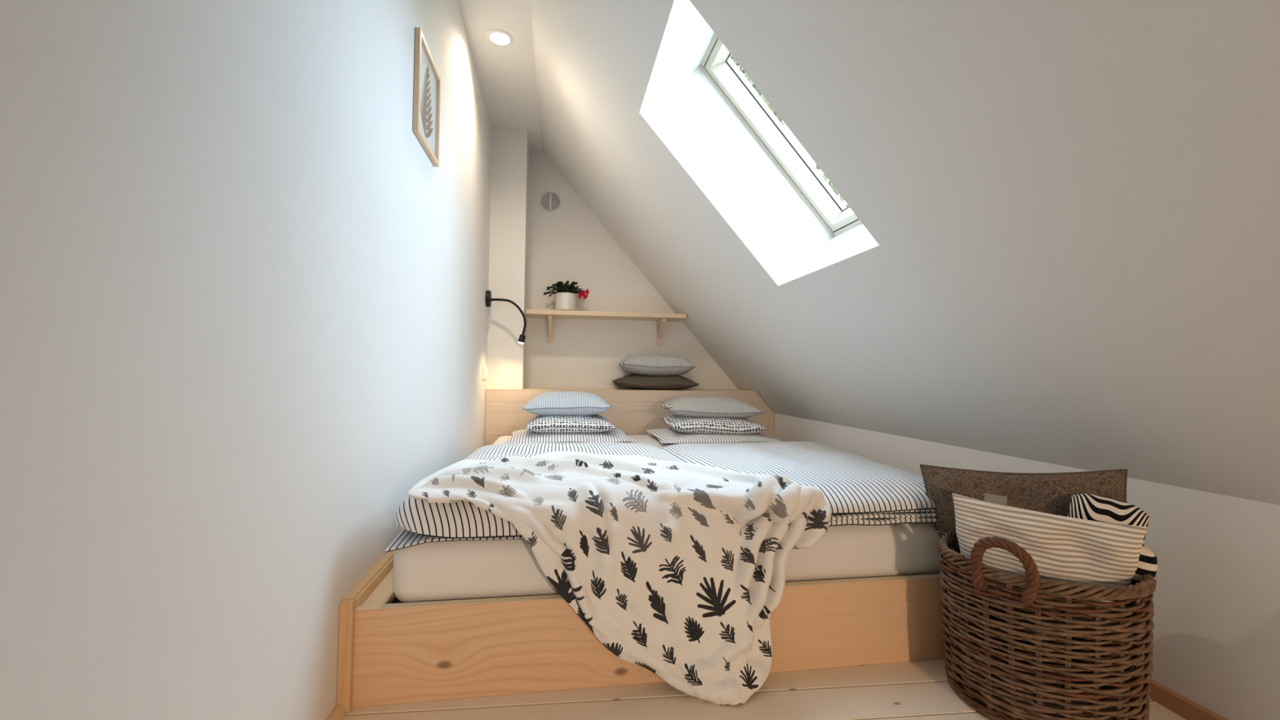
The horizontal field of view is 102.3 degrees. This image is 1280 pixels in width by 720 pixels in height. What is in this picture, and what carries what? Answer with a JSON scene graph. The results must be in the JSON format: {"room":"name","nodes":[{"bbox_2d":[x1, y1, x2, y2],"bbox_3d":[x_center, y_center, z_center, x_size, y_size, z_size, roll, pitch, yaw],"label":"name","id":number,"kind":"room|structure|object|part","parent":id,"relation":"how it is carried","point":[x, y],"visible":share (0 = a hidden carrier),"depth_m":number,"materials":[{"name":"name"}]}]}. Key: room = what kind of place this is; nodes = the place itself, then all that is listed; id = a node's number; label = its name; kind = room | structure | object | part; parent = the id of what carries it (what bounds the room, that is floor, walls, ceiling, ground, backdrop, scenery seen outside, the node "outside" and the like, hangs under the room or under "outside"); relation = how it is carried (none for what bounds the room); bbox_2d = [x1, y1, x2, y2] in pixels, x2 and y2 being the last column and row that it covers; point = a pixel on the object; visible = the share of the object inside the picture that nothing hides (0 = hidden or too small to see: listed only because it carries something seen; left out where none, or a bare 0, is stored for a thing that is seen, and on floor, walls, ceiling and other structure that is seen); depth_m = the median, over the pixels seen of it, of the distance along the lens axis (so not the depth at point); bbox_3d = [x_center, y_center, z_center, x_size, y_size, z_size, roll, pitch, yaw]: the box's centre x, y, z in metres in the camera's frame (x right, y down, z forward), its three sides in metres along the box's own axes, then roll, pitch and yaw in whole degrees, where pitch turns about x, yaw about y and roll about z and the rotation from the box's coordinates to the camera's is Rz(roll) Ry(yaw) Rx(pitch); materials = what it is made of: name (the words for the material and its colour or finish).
{"room":"bedroom","nodes":[
{"label":"bedroom","id":0,"kind":"room"},
{"bbox_2d":[0,0,491,719],"bbox_3d":[-0.608,-0.550,0.578,0.120,2.706,6.502,1,-2,-9],"label":"wall","id":1,"kind":"structure","parent":0,"point":[243,310],"depth_m":0.70,"materials":[{"name":"white paint"}]},
{"bbox_2d":[325,704,346,719],"bbox_3d":[-0.343,0.697,-0.777,0.021,0.021,3.810,1,-2,-9],"label":"baseboard","id":2,"kind":"structure","parent":1,"relation":"attached to","point":[338,713],"depth_m":1.08,"materials":[{"name":"brown wood"}]},
{"bbox_2d":[413,26,440,166],"bbox_3d":[-0.716,-0.870,1.744,0.016,0.326,0.285,1,-2,-9],"label":"picture frame","id":3,"kind":"object","parent":1,"relation":"attached to","point":[427,79],"visible":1,"depth_m":1.73,"materials":[{"name":"brown wood"}]},
{"bbox_2d":[419,62,433,138],"bbox_3d":[-0.721,-0.872,1.747,0.001,0.273,0.178,1,-2,-9],"label":"print","id":4,"kind":"object","parent":3,"relation":"on","point":[426,108],"depth_m":1.74,"materials":[{"name":"beige paper"}]},
{"bbox_2d":[482,365,488,380],"bbox_3d":[-0.968,0.082,3.225,0.012,0.086,0.150,1,-2,-9],"label":"wall switch","id":5,"kind":"object","parent":1,"relation":"attached to","point":[484,368],"visible":1,"depth_m":3.18,"materials":[{"name":"white plastic"}]},
{"bbox_2d":[484,290,526,343],"bbox_3d":[-0.847,-0.270,3.264,0.271,0.338,0.106,1,-2,1],"label":"reading lamp","id":6,"kind":"object","parent":1,"relation":"attached to","point":[488,299],"visible":1,"depth_m":3.23,"materials":[{"name":"black metal"}]},
{"bbox_3d":[-0.960,-0.388,3.270,0.026,0.104,0.104,1,-2,-9],"label":"wall plate","id":7,"kind":"part","parent":6,"relation":"part of","materials":[{"name":"black metal"}]},
{"bbox_2d":[457,0,542,151],"bbox_3d":[-0.430,-1.725,0.637,0.453,0.250,6.502,1,-2,-9],"label":"ceiling","id":8,"kind":"structure","parent":0,"point":[507,76],"depth_m":2.68,"materials":[{"name":"white paint"}]},
{"bbox_2d":[486,29,513,46],"bbox_3d":[-0.674,-1.547,2.482,0.126,0.006,0.126,1,-2,-9],"label":"recessed light","id":9,"kind":"object","parent":8,"relation":"in","point":[500,37],"visible":1,"depth_m":2.48,"materials":[{"name":"white plastic"}]},
{"bbox_2d":[486,127,529,389],"bbox_3d":[-0.908,-0.672,3.552,0.248,1.739,0.342,1,-2,-9],"label":"column","id":10,"kind":"structure","parent":0,"point":[510,148],"depth_m":3.39,"materials":[{"name":"white paint"}]},
{"bbox_2d":[525,133,816,389],"bbox_3d":[0.104,-0.447,3.919,2.569,2.706,0.120,1,-2,-9],"label":"wall","id":11,"kind":"structure","parent":0,"point":[569,242],"depth_m":3.78,"materials":[{"name":"white paint"}]},
{"bbox_2d":[540,191,560,212],"bbox_3d":[-0.651,-1.153,3.751,0.148,0.148,0.015,1,-2,-9],"label":"air vent","id":12,"kind":"object","parent":11,"relation":"in","point":[550,202],"visible":1,"depth_m":3.75,"materials":[{"name":"white plastic"}]},
{"bbox_2d":[524,309,686,344],"bbox_3d":[-0.241,-0.227,3.675,1.114,0.208,0.241,1,-2,-9],"label":"wall shelf","id":13,"kind":"object","parent":11,"relation":"attached to","point":[661,318],"visible":1,"depth_m":3.61,"materials":[{"name":"brown wood"}]},
{"bbox_3d":[-0.645,-0.215,3.720,0.032,0.178,0.025,1,-2,-9],"label":"wall leg","id":14,"kind":"part","parent":13,"relation":"part of","materials":[{"name":"brown wood"}]},
{"bbox_3d":[-0.629,-0.293,3.625,0.032,0.025,0.170,1,-2,-9],"label":"arm","id":15,"kind":"part","parent":13,"relation":"part of","materials":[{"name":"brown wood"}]},
{"bbox_2d":[543,280,589,310],"bbox_3d":[-0.519,-0.449,3.632,0.318,0.227,0.244,1,-2,-9],"label":"potted plant","id":16,"kind":"object","parent":13,"relation":"on","point":[565,297],"visible":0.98,"depth_m":3.58,"materials":[{"name":"green plant"}]},
{"bbox_3d":[-0.526,-0.488,3.557,0.026,0.066,0.097,1,-2,-2],"label":"stem","id":17,"kind":"part","parent":16,"relation":"part of","materials":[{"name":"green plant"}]},
{"bbox_3d":[-0.524,-0.407,3.635,0.143,0.118,0.143,1,-2,-9],"label":"pot","id":18,"kind":"part","parent":16,"relation":"part of","materials":[{"name":"white ceramic"}]},
{"bbox_3d":[-0.484,-0.485,3.588,0.085,0.064,0.027,-1,-2,43],"label":"stem","id":19,"kind":"part","parent":16,"relation":"part of","materials":[{"name":"green plant"}]},
{"bbox_3d":[-0.407,-0.444,3.552,0.042,0.056,0.044,0,-2,15],"label":"flower","id":20,"kind":"part","parent":16,"relation":"part of","materials":[{"name":"red plant"}]},
{"bbox_3d":[0.143,-0.202,3.844,0.032,0.178,0.025,1,-2,-9],"label":"wall leg","id":21,"kind":"part","parent":13,"relation":"part of","materials":[{"name":"brown wood"}]},
{"bbox_3d":[0.159,-0.281,3.749,0.032,0.025,0.170,1,-2,-9],"label":"arm","id":22,"kind":"part","parent":13,"relation":"part of","materials":[{"name":"brown wood"}]},
{"bbox_2d":[342,650,1186,719],"bbox_3d":[0.532,0.789,0.661,2.800,0.060,6.782,1,-2,-9],"label":"floor","id":23,"kind":"structure","parent":0,"point":[917,690],"depth_m":1.15,"materials":[{"name":"brown wood"}]},
{"bbox_2d":[336,550,1064,712],"bbox_3d":[0.089,0.684,2.335,1.842,0.234,2.198,1,-2,-9],"label":"platform bed","id":24,"kind":"object","parent":23,"relation":"on","point":[397,651],"visible":0.47,"depth_m":1.19,"materials":[{"name":"brown wood"}]},
{"bbox_3d":[-0.638,0.641,1.120,0.027,0.234,0.023,1,-2,-9],"label":"corner post","id":25,"kind":"part","parent":24,"relation":"part of","materials":[{"name":"brown wood"}]},
{"bbox_3d":[-0.808,0.573,2.208,0.026,0.040,2.175,1,-2,-9],"label":"wall rail","id":26,"kind":"part","parent":24,"relation":"part of","materials":[{"name":"brown wood"}]},
{"bbox_2d":[484,387,773,445],"bbox_3d":[-0.056,0.426,3.621,1.944,0.440,0.368,1,-2,-9],"label":"headboard","id":27,"kind":"object","parent":24,"relation":"attached to","point":[633,411],"visible":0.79,"depth_m":3.43,"materials":[{"name":"brown wood"}]},
{"bbox_2d":[612,373,699,390],"bbox_3d":[0.102,0.153,3.658,0.577,0.111,0.334,1,-2,-6],"label":"cushion","id":28,"kind":"object","parent":27,"relation":"on","point":[632,380],"visible":0.94,"depth_m":3.52,"materials":[{"name":"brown fabric"}]},
{"bbox_2d":[618,352,695,376],"bbox_3d":[0.114,0.033,3.663,0.502,0.162,0.334,2,-2,-7],"label":"cushion","id":29,"kind":"object","parent":28,"relation":"on","point":[654,364],"visible":0.92,"depth_m":3.52,"materials":[{"name":"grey fabric"}]},
{"bbox_2d":[392,435,941,603],"bbox_3d":[0.072,0.534,2.319,1.632,0.160,2.074,1,-2,-9],"label":"mattress","id":30,"kind":"object","parent":24,"relation":"on","point":[455,570],"visible":0.3,"depth_m":1.22,"materials":[{"name":"white fabric"}]},
{"bbox_2d":[385,442,679,552],"bbox_3d":[-0.240,0.393,1.853,0.877,0.125,1.286,1,-2,-9],"label":"duvet","id":31,"kind":"object","parent":30,"relation":"on","point":[422,522],"visible":0.29,"depth_m":1.20,"materials":[{"name":"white fabric"}]},
{"bbox_2d":[408,451,831,705],"bbox_3d":[-0.058,0.522,1.393,1.010,0.504,0.573,1,-2,-9],"label":"throw blanket","id":32,"kind":"object","parent":31,"relation":"on","point":[677,569],"visible":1,"depth_m":1.20,"materials":[{"name":"white fabric"}]},
{"bbox_2d":[504,428,635,443],"bbox_3d":[-0.404,0.428,2.978,0.690,0.075,0.570,1,-2,-10],"label":"bed pillow","id":33,"kind":"object","parent":30,"relation":"on","point":[615,435],"visible":0.56,"depth_m":2.75,"materials":[{"name":"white fabric"}]},
{"bbox_2d":[524,414,616,433],"bbox_3d":[-0.404,0.361,2.955,0.488,0.112,0.423,1,-2,-10],"label":"cushion","id":34,"kind":"object","parent":33,"relation":"on","point":[596,423],"visible":0.81,"depth_m":2.78,"materials":[{"name":"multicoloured fabric"}]},
{"bbox_2d":[522,391,612,416],"bbox_3d":[-0.420,0.255,2.995,0.483,0.146,0.403,0,-2,-8],"label":"cushion","id":35,"kind":"object","parent":34,"relation":"on","point":[555,402],"visible":0.91,"depth_m":2.83,"materials":[{"name":"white fabric"}]},
{"bbox_2d":[646,427,782,444],"bbox_3d":[0.415,0.442,3.067,0.685,0.072,0.590,1,-2,-8],"label":"bed pillow","id":36,"kind":"object","parent":30,"relation":"on","point":[666,435],"visible":0.59,"depth_m":2.83,"materials":[{"name":"white fabric"}]},
{"bbox_2d":[661,414,768,434],"bbox_3d":[0.425,0.377,3.064,0.548,0.130,0.443,1,-2,-5],"label":"cushion","id":37,"kind":"object","parent":36,"relation":"on","point":[708,425],"visible":0.7,"depth_m":2.87,"materials":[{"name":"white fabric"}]},
{"bbox_2d":[660,395,764,417],"bbox_3d":[0.416,0.283,3.096,0.533,0.127,0.423,2,-1,-5],"label":"cushion","id":38,"kind":"object","parent":37,"relation":"on","point":[686,406],"visible":0.93,"depth_m":2.92,"materials":[{"name":"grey fabric"}]},
{"bbox_2d":[659,441,937,526],"bbox_3d":[0.623,0.401,2.002,0.908,0.100,1.309,1,-2,-9],"label":"duvet","id":39,"kind":"object","parent":30,"relation":"on","point":[857,490],"visible":0.62,"depth_m":1.54,"materials":[{"name":"white cotton with thin black stripes"}]},
{"bbox_2d":[936,530,1156,719],"bbox_3d":[0.913,0.577,1.189,0.394,0.404,0.394,1,-2,4],"label":"wicker basket","id":40,"kind":"object","parent":23,"relation":"on","point":[1003,672],"visible":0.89,"depth_m":1.04,"materials":[{"name":"brown wicker"}]},
{"bbox_3d":[0.784,0.450,1.334,0.045,0.020,0.011,2,-2,-30],"label":"rod","id":41,"kind":"part","parent":40,"relation":"part of","materials":[{"name":"brown wicker"}]},
{"bbox_3d":[0.723,0.444,1.169,0.011,0.020,0.045,0,-2,6],"label":"rod","id":42,"kind":"part","parent":40,"relation":"part of","materials":[{"name":"brown wicker"}]},
{"bbox_3d":[0.911,0.768,1.183,0.357,0.022,0.360,1,-2,-9],"label":"foot rod","id":43,"kind":"part","parent":40,"relation":"part of","materials":[{"name":"brown wicker"}]},
{"bbox_3d":[0.911,0.768,1.183,0.361,0.022,0.354,1,-2,-9],"label":"foot rod","id":44,"kind":"part","parent":40,"relation":"part of","materials":[{"name":"brown wicker"}]},
{"bbox_3d":[0.756,0.433,1.079,0.035,0.126,0.122,2,-2,-37],"label":"handle rod","id":45,"kind":"part","parent":40,"relation":"part of","materials":[{"name":"brown wicker"}]},
{"bbox_3d":[0.757,0.436,1.078,0.039,0.124,0.125,2,-2,-35],"label":"handle rod","id":46,"kind":"part","parent":40,"relation":"part of","materials":[{"name":"brown wicker"}]},
{"bbox_3d":[0.761,0.436,1.083,0.068,0.124,0.115,1,-2,-9],"label":"handle rod","id":47,"kind":"part","parent":40,"relation":"part of","materials":[{"name":"brown wicker"}]},
{"bbox_3d":[0.757,0.434,1.078,0.038,0.128,0.120,2,-2,-37],"label":"handle rod","id":48,"kind":"part","parent":40,"relation":"part of","materials":[{"name":"brown wicker"}]},
{"bbox_2d":[920,464,1127,641],"bbox_3d":[0.931,0.462,1.284,0.416,0.429,0.076,-1,-2,37],"label":"cushion","id":49,"kind":"object","parent":40,"relation":"in","point":[1051,493],"visible":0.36,"depth_m":1.26,"materials":[{"name":"brown fabric"}]},
{"bbox_3d":[0.911,0.768,1.183,0.357,0.021,0.360,1,-2,-9],"label":"foot rod","id":50,"kind":"part","parent":40,"relation":"part of","materials":[{"name":"brown wicker"}]},
{"bbox_3d":[0.916,0.460,1.190,0.389,0.033,0.388,1,-2,-9],"label":"rim rod","id":51,"kind":"part","parent":40,"relation":"part of","materials":[{"name":"brown wicker"}]},
{"bbox_3d":[0.918,0.460,1.193,0.386,0.031,0.390,1,-2,-9],"label":"rim rod","id":52,"kind":"part","parent":40,"relation":"part of","materials":[{"name":"brown wicker"}]},
{"bbox_3d":[0.915,0.460,1.195,0.389,0.033,0.388,1,-2,-9],"label":"rim rod","id":53,"kind":"part","parent":40,"relation":"part of","materials":[{"name":"brown wicker"}]},
{"bbox_3d":[0.912,0.460,1.195,0.389,0.033,0.388,1,-2,-9],"label":"rim rod","id":54,"kind":"part","parent":40,"relation":"part of","materials":[{"name":"brown wicker"}]},
{"bbox_3d":[0.910,0.460,1.192,0.386,0.032,0.390,1,-2,-9],"label":"rim rod","id":55,"kind":"part","parent":40,"relation":"part of","materials":[{"name":"brown wicker"}]},
{"bbox_3d":[0.913,0.460,1.189,0.389,0.033,0.388,1,-2,-9],"label":"rim rod","id":56,"kind":"part","parent":40,"relation":"part of","materials":[{"name":"brown wicker"}]},
{"bbox_2d":[951,493,1147,634],"bbox_3d":[0.883,0.440,1.134,0.340,0.261,0.096,-1,-2,37],"label":"cushion","id":57,"kind":"object","parent":40,"relation":"in","point":[1061,548],"visible":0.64,"depth_m":1.10,"materials":[{"name":"grey fabric"}]},
{"bbox_2d":[1067,493,1157,583],"bbox_3d":[1.039,0.391,1.142,0.149,0.176,0.106,-1,-2,35],"label":"cushion","id":58,"kind":"object","parent":40,"relation":"in","point":[1091,507],"visible":0.48,"depth_m":1.11,"materials":[{"name":"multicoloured fabric"}]},
{"bbox_3d":[0.999,0.443,1.019,0.045,0.020,0.011,1,-2,-13],"label":"rod","id":59,"kind":"part","parent":40,"relation":"part of","materials":[{"name":"brown wicker"}]},
{"bbox_2d":[530,0,1279,505],"bbox_3d":[0.779,-0.665,0.790,2.123,2.356,6.482,1,-2,-9],"label":"sloped ceiling","id":60,"kind":"structure","parent":0,"point":[1064,251],"depth_m":1.22,"materials":[{"name":"white paint"}]},
{"bbox_2d":[698,32,862,237],"bbox_3d":[0.651,-0.940,1.883,0.732,0.810,0.748,1,-2,-9],"label":"window","id":61,"kind":"structure","parent":60,"relation":"in","point":[717,64],"depth_m":2.18,"materials":[{"name":"white wood"}]},
{"bbox_3d":[0.352,-1.295,1.846,0.119,0.110,0.672,1,-2,-9],"label":"frame","id":62,"kind":"part","parent":61,"relation":"part of","materials":[{"name":"white wood"}]},
{"bbox_3d":[0.949,-0.586,1.921,0.119,0.110,0.672,1,-2,-9],"label":"frame","id":63,"kind":"part","parent":61,"relation":"part of","materials":[{"name":"white wood"}]},
{"bbox_2d":[773,413,1279,719],"bbox_3d":[1.403,0.544,0.805,0.641,0.497,6.382,1,-2,-9],"label":"wall","id":64,"kind":"structure","parent":0,"point":[1215,599],"depth_m":1.16,"materials":[{"name":"white paint"}]},
{"bbox_2d":[1075,648,1227,719],"bbox_3d":[1.382,0.719,-0.496,0.042,0.034,3.834,1,-2,-6],"label":"baseboard","id":65,"kind":"structure","parent":64,"relation":"attached to","point":[1165,696],"depth_m":1.14,"materials":[{"name":"brown wood"}]},
{"label":"outside","id":66,"kind":"structure","parent":0,"visible":0},
{"bbox_3d":[14.111,4.613,16.281,46.000,0.100,52.000,1,-2,-9],"label":"ground","id":67,"kind":"structure","parent":66,"visible":0},
{"bbox_2d":[729,53,786,130],"bbox_3d":[1.141,-2.935,13.913,5.209,14.582,5.683,1,-2,-9],"label":"tree","id":68,"kind":"object","parent":67,"relation":"on","point":[731,57],"visible":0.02,"depth_m":12.31,"materials":[{"name":"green plant"}]},
{"bbox_2d":[744,72,784,124],"bbox_3d":[3.015,-4.720,21.658,6.216,18.628,6.651,1,-2,-9],"label":"tree","id":69,"kind":"object","parent":67,"relation":"on","point":[775,113],"visible":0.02,"depth_m":21.48,"materials":[{"name":"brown plant"}]},
{"bbox_2d":[816,164,848,207],"bbox_3d":[7.516,-2.233,14.216,5.737,13.347,5.705,1,-2,-9],"label":"tree","id":70,"kind":"object","parent":67,"relation":"on","point":[824,177],"visible":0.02,"depth_m":13.92,"materials":[{"name":"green plant"}]}
]}

